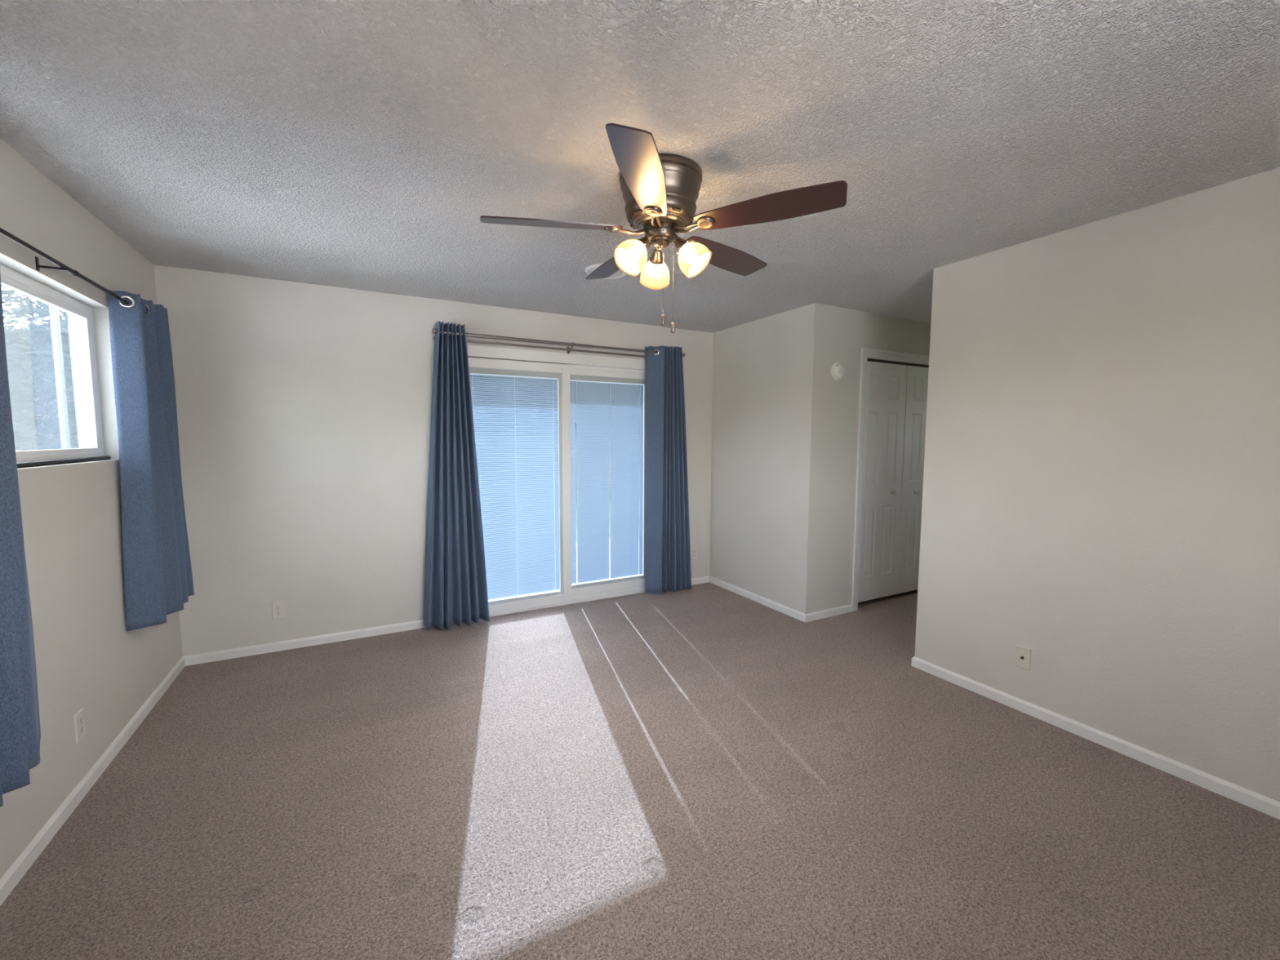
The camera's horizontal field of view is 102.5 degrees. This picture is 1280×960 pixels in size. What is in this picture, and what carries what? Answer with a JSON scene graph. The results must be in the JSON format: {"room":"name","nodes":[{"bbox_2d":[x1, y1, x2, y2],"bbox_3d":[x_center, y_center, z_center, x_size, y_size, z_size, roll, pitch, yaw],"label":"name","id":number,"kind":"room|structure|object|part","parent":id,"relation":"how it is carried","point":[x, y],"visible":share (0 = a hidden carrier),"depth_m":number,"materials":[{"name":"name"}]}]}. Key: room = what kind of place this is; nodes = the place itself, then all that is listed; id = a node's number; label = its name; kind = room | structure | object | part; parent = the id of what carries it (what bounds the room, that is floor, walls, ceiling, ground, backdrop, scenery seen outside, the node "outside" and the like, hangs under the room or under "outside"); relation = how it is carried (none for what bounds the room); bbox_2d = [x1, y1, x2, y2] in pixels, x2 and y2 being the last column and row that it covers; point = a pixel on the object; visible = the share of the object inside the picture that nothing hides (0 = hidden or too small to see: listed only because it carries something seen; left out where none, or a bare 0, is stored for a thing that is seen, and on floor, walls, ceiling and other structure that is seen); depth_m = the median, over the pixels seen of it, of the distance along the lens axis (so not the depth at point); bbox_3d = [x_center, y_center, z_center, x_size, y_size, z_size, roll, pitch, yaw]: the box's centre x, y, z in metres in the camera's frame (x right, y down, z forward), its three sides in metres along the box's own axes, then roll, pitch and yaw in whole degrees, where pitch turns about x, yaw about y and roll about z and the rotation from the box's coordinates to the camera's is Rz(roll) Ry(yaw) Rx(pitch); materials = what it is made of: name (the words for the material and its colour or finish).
{"room":"empty bedroom","nodes":[
{"label":"empty bedroom","id":0,"kind":"room"},
{"bbox_2d":[0,138,182,879],"bbox_3d":[-1.814,0.128,1.027,0.150,2.440,5.003,-2,5,-28],"label":"wall","id":1,"kind":"structure","parent":0,"point":[86,657],"depth_m":2.09,"materials":[{"name":"beige paint"}]},
{"bbox_2d":[0,263,104,462],"bbox_3d":[-2.264,-0.402,1.787,0.052,0.723,1.543,-2,5,-28],"label":"window","id":2,"kind":"structure","parent":1,"relation":"in","point":[50,341],"depth_m":2.11,"materials":[{"name":"white"}]},
{"bbox_2d":[16,455,111,467],"bbox_3d":[-2.238,-0.055,1.862,0.018,0.019,1.438,-2,5,-28],"label":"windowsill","id":3,"kind":"structure","parent":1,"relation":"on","point":[22,464],"depth_m":2.08,"materials":[{"name":"black metal"}]},
{"bbox_2d":[0,227,128,303],"bbox_3d":[-2.245,-0.811,2.000,0.081,0.048,2.159,-2,5,-28],"label":"curtain rod","id":4,"kind":"object","parent":1,"relation":"attached to","point":[63,267],"visible":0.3,"depth_m":1.92,"materials":[{"name":"black metal"}]},
{"bbox_2d":[0,272,40,806],"bbox_3d":[-1.832,0.027,1.433,0.104,1.714,0.560,-2,5,-28],"label":"curtain","id":5,"kind":"object","parent":4,"relation":"hanging from","point":[20,720],"visible":1,"depth_m":1.50,"materials":[{"name":"fabric"}]},
{"bbox_2d":[107,289,194,631],"bbox_3d":[-2.565,-0.114,2.729,0.137,1.660,0.668,-2,5,-28],"label":"curtain","id":6,"kind":"object","parent":4,"relation":"hanging from","point":[157,575],"visible":1,"depth_m":2.54,"materials":[{"name":"fabric"}]},
{"bbox_2d":[73,707,85,743],"bbox_3d":[-2.243,0.984,2.060,0.009,0.115,0.070,-2,5,-28],"label":"wall outlet","id":7,"kind":"object","parent":1,"relation":"attached to","point":[78,718],"visible":1,"depth_m":2.05,"materials":[{"name":"grey paint"}]},
{"bbox_2d":[78,715,83,724],"bbox_3d":[-2.241,0.965,2.060,0.002,0.033,0.033,-2,5,-28],"label":"socket","id":8,"kind":"object","parent":7,"relation":"attached to","point":[80,717],"depth_m":2.06,"materials":[{"name":"white plastic"}]},
{"bbox_2d":[79,725,84,734],"bbox_3d":[-2.241,1.003,2.063,0.002,0.033,0.033,-2,5,-28],"label":"socket","id":9,"kind":"object","parent":7,"relation":"attached to","point":[81,727],"depth_m":2.06,"materials":[{"name":"white plastic"}]},
{"bbox_2d":[0,657,185,906],"bbox_3d":[-1.708,1.316,1.092,0.012,0.062,4.841,-2,5,-28],"label":"baseboard","id":10,"kind":"structure","parent":1,"relation":"attached to","point":[27,858],"depth_m":2.00,"materials":[{"name":"white paint"}]},
{"bbox_2d":[154,265,713,656],"bbox_3d":[-1.073,-0.131,4.171,4.148,2.440,0.150,-2,5,-28],"label":"wall","id":11,"kind":"structure","parent":0,"point":[304,410],"depth_m":3.48,"materials":[{"name":"beige paint"}]},
{"bbox_2d":[271,600,284,619],"bbox_3d":[-2.420,0.872,3.438,0.070,0.115,0.009,-2,5,-28],"label":"wall outlet","id":12,"kind":"object","parent":11,"relation":"attached to","point":[277,607],"visible":1,"depth_m":3.44,"materials":[{"name":"grey paint"}]},
{"bbox_2d":[275,604,280,609],"bbox_3d":[-2.418,0.853,3.434,0.033,0.033,0.002,-2,5,-28],"label":"socket","id":13,"kind":"object","parent":12,"relation":"attached to","point":[277,606],"depth_m":3.43,"materials":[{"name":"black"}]},
{"bbox_2d":[275,610,281,615],"bbox_3d":[-2.418,0.892,3.437,0.033,0.033,0.002,-2,5,-28],"label":"socket","id":14,"kind":"object","parent":12,"relation":"attached to","point":[277,612],"depth_m":3.44,"materials":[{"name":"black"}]},
{"bbox_2d":[182,619,432,666],"bbox_3d":[-2.149,1.106,3.602,1.624,0.062,0.012,-2,5,-28],"label":"baseboard","id":15,"kind":"structure","parent":11,"relation":"attached to","point":[217,655],"depth_m":3.50,"materials":[{"name":"white paint"}]},
{"bbox_2d":[466,344,645,618],"bbox_3d":[-0.662,0.009,4.383,1.810,2.129,0.170,-2,5,-28],"label":"door","id":16,"kind":"structure","parent":11,"relation":"in","point":[560,437],"depth_m":4.33,"materials":[{"name":"white glass"}]},
{"bbox_3d":[-1.019,0.067,4.178,0.752,1.808,0.001,-2,5,-28],"label":"glass pane","id":17,"kind":"part","parent":16,"relation":"part of","materials":[{"name":"glass"}]},
{"bbox_3d":[-1.002,0.065,4.173,0.918,2.030,0.044,-2,5,-28],"label":"sliding panel","id":18,"kind":"part","parent":16,"relation":"part of","materials":[{"name":"white glass"}]},
{"bbox_3d":[-0.303,0.020,4.616,0.872,2.030,0.044,-2,5,-28],"label":"fixed panel","id":19,"kind":"part","parent":16,"relation":"part of","materials":[{"name":"white glass"}]},
{"bbox_3d":[-0.301,0.023,4.630,0.752,1.791,0.001,-2,5,-28],"label":"glass pane","id":20,"kind":"part","parent":16,"relation":"part of","materials":[{"name":"glass"}]},
{"bbox_2d":[432,328,684,357],"bbox_3d":[-0.557,-1.065,4.217,2.148,0.117,0.120,-2,5,-28],"label":"curtain rod","id":21,"kind":"object","parent":11,"relation":"attached to","point":[434,331],"visible":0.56,"depth_m":4.09,"materials":[{"name":"grey metal"}]},
{"bbox_2d":[422,320,489,630],"bbox_3d":[-1.371,-0.017,3.807,0.490,2.248,0.140,-2,5,-28],"label":"curtain","id":22,"kind":"object","parent":21,"relation":"hanging from","point":[455,586],"visible":1,"depth_m":3.80,"materials":[{"name":"fabric"}]},
{"bbox_3d":[-0.927,-1.083,3.967,1.200,0.026,0.026,-2,5,-28],"label":"rod","id":23,"kind":"part","parent":21,"relation":"part of","materials":[{"name":"grey metal"}]},
{"bbox_3d":[-0.566,-1.069,4.226,2.070,0.017,0.017,-2,5,-28],"label":"rod","id":24,"kind":"part","parent":21,"relation":"part of","materials":[{"name":"grey metal"}]},
{"bbox_3d":[-0.011,-1.121,4.459,0.896,0.027,0.027,-2,5,-28],"label":"telescoping rod","id":25,"kind":"part","parent":21,"relation":"part of","materials":[{"name":"grey metal"}]},
{"bbox_2d":[644,345,691,593],"bbox_3d":[0.264,-0.081,4.692,0.444,2.238,0.134,-2,5,-28],"label":"curtain","id":26,"kind":"object","parent":21,"relation":"hanging from","point":[667,525],"visible":1,"depth_m":4.65,"materials":[{"name":"fabric"}]},
{"bbox_2d":[690,546,697,559],"bbox_3d":[0.530,0.718,5.020,0.070,0.115,0.009,-2,5,-28],"label":"wall outlet","id":27,"kind":"object","parent":11,"relation":"attached to","point":[694,550],"visible":1,"depth_m":5.02,"materials":[{"name":"grey paint"}]},
{"bbox_2d":[691,576,709,585],"bbox_3d":[0.425,0.999,4.986,0.598,0.062,0.012,-2,5,-28],"label":"baseboard","id":28,"kind":"structure","parent":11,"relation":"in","point":[697,580],"depth_m":5.07,"materials":[{"name":"white paint"}]},
{"bbox_2d":[0,582,1279,959],"bbox_3d":[1.251,1.283,2.696,7.041,0.120,5.153,-2,5,-28],"label":"floor","id":29,"kind":"structure","parent":0,"point":[708,771],"depth_m":1.95,"materials":[{"name":"brown carpet"}]},
{"bbox_2d":[0,0,1279,333],"bbox_3d":[1.258,-1.251,2.486,7.041,0.154,5.153,-2,5,-28],"label":"ceiling","id":30,"kind":"structure","parent":0,"point":[357,144],"depth_m":1.67,"materials":[{"name":"white paint"}]},
{"bbox_2d":[480,123,847,333],"bbox_3d":[0.067,-0.878,2.045,1.307,0.592,1.264,-2,5,-28],"label":"ceiling fan","id":31,"kind":"object","parent":30,"relation":"hanging from","point":[660,191],"visible":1,"depth_m":1.88,"materials":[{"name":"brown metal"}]},
{"bbox_3d":[-0.331,-0.963,1.932,0.530,0.006,0.142,-1,18,-8],"label":"fan blade","id":32,"kind":"part","parent":31,"relation":"part of","materials":[{"name":"brown wood"}]},
{"bbox_3d":[-0.106,-0.998,2.364,0.142,0.006,0.530,-16,11,-25],"label":"fan blade","id":33,"kind":"part","parent":31,"relation":"part of","materials":[{"name":"brown wood"}]},
{"bbox_3d":[-0.058,-0.957,1.976,0.161,0.024,0.066,-1,18,-9],"label":"blade arm","id":34,"kind":"part","parent":31,"relation":"part of","materials":[{"name":"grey metal"}]},
{"bbox_3d":[-0.034,-0.833,1.919,0.129,0.130,0.127,-2,5,-28],"label":"lamp shade","id":35,"kind":"part","parent":31,"relation":"part of","materials":[{"name":"white glass"}]},
{"bbox_3d":[-0.017,-0.856,1.931,0.062,0.064,0.052,-2,5,-28],"label":"light bulb","id":36,"kind":"part","parent":31,"relation":"part of","materials":[{"name":"white glass"}]},
{"bbox_3d":[0.011,-0.933,1.585,0.142,0.006,0.530,14,7,8],"label":"fan blade","id":37,"kind":"part","parent":31,"relation":"part of","materials":[{"name":"brown wood"}]},
{"bbox_3d":[0.006,-0.904,1.950,0.059,0.087,0.070,2,5,22],"label":"lamp arm","id":38,"kind":"part","parent":31,"relation":"part of","materials":[{"name":"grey metal"}]},
{"bbox_3d":[0.054,-0.947,1.858,0.066,0.024,0.161,14,7,8],"label":"blade arm","id":39,"kind":"part","parent":31,"relation":"part of","materials":[{"name":"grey metal"}]},
{"bbox_3d":[0.066,-0.852,2.145,0.128,0.130,0.127,-2,5,-28],"label":"lamp shade","id":40,"kind":"part","parent":31,"relation":"part of","materials":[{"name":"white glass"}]},
{"bbox_3d":[0.071,-0.915,2.083,0.061,0.087,0.072,-2,5,-28],"label":"lamp arm","id":41,"kind":"part","parent":31,"relation":"part of","materials":[{"name":"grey metal"}]},
{"bbox_3d":[0.088,-0.784,1.965,0.003,0.297,0.003,2,5,26],"label":"pull chain","id":42,"kind":"part","parent":31,"relation":"part of","materials":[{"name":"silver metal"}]},
{"bbox_3d":[0.130,-0.776,2.005,0.003,0.319,0.003,1,5,8],"label":"pull chain","id":43,"kind":"part","parent":31,"relation":"part of","materials":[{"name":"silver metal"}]},
{"bbox_3d":[0.158,-0.904,1.960,0.070,0.087,0.059,-1,5,-8],"label":"lamp arm","id":44,"kind":"part","parent":31,"relation":"part of","materials":[{"name":"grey metal"}]},
{"bbox_3d":[0.179,-0.966,2.090,0.161,0.024,0.066,-4,-6,-44],"label":"blade arm","id":45,"kind":"part","parent":31,"relation":"part of","materials":[{"name":"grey metal"}]},
{"bbox_3d":[0.201,-0.952,1.929,0.161,0.024,0.066,3,-8,27],"label":"blade arm","id":46,"kind":"part","parent":31,"relation":"part of","materials":[{"name":"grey metal"}]},
{"bbox_3d":[0.209,-0.835,1.948,0.128,0.130,0.126,-2,5,-28],"label":"lamp shade","id":47,"kind":"part","parent":31,"relation":"part of","materials":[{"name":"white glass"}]},
{"bbox_3d":[0.375,-0.990,2.284,0.530,0.006,0.142,-5,-6,-44],"label":"fan blade","id":48,"kind":"part","parent":31,"relation":"part of","materials":[{"name":"brown wood"}]},
{"bbox_3d":[0.447,-0.950,1.803,0.530,0.006,0.142,3,-8,27],"label":"fan blade","id":49,"kind":"part","parent":31,"relation":"part of","materials":[{"name":"brown wood"}]},
{"bbox_2d":[814,304,930,612],"bbox_3d":[2.503,-0.159,4.639,2.593,2.440,0.110,-2,5,-28],"label":"wall","id":50,"kind":"structure","parent":0,"point":[846,331],"depth_m":4.09,"materials":[{"name":"beige paint"}]},
{"bbox_2d":[831,362,845,380],"bbox_3d":[1.545,-0.842,3.973,0.138,0.138,0.048,-2,5,-28],"label":"smoke detector","id":51,"kind":"object","parent":50,"relation":"attached to","point":[837,371],"visible":1,"depth_m":3.96,"materials":[{"name":"white plastic"}]},
{"bbox_2d":[851,347,928,611],"bbox_3d":[2.307,-0.009,4.538,1.287,2.156,0.124,-2,5,-28],"label":"door","id":52,"kind":"structure","parent":50,"relation":"in","point":[894,385],"depth_m":4.43,"materials":[{"name":"white paint"}]},
{"bbox_3d":[2.198,0.110,4.449,0.037,0.037,0.042,-2,5,-28],"label":"knob","id":53,"kind":"part","parent":52,"relation":"part of","materials":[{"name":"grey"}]},
{"bbox_3d":[2.479,0.113,4.602,0.037,0.037,0.042,-2,5,-28],"label":"knob","id":54,"kind":"part","parent":52,"relation":"part of","materials":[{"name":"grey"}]},
{"bbox_2d":[709,167,1279,802],"bbox_3d":[1.911,-0.020,2.943,0.136,2.440,4.853,-2,5,-28],"label":"wall","id":55,"kind":"structure","parent":0,"point":[1101,488],"depth_m":2.42,"materials":[{"name":"beige paint"}]},
{"bbox_2d":[709,575,852,622],"bbox_3d":[1.224,1.025,4.699,0.535,0.062,1.276,-2,5,-28],"label":"baseboard","id":56,"kind":"structure","parent":55,"relation":"attached to","point":[819,615],"depth_m":4.25,"materials":[{"name":"white paint"}]},
{"bbox_2d":[1014,644,1031,671],"bbox_3d":[2.011,0.935,2.704,0.015,0.115,0.070,-2,5,-28],"label":"cable plate","id":57,"kind":"object","parent":55,"relation":"attached to","point":[1023,655],"visible":1,"depth_m":2.70,"materials":[{"name":"beige plastic"}]},
{"bbox_2d":[911,656,1279,819],"bbox_3d":[2.419,1.245,2.100,0.132,0.062,2.704,-2,5,-28],"label":"baseboard","id":58,"kind":"structure","parent":55,"relation":"attached to","point":[1260,802],"depth_m":2.36,"materials":[{"name":"white paint"}]}
]}

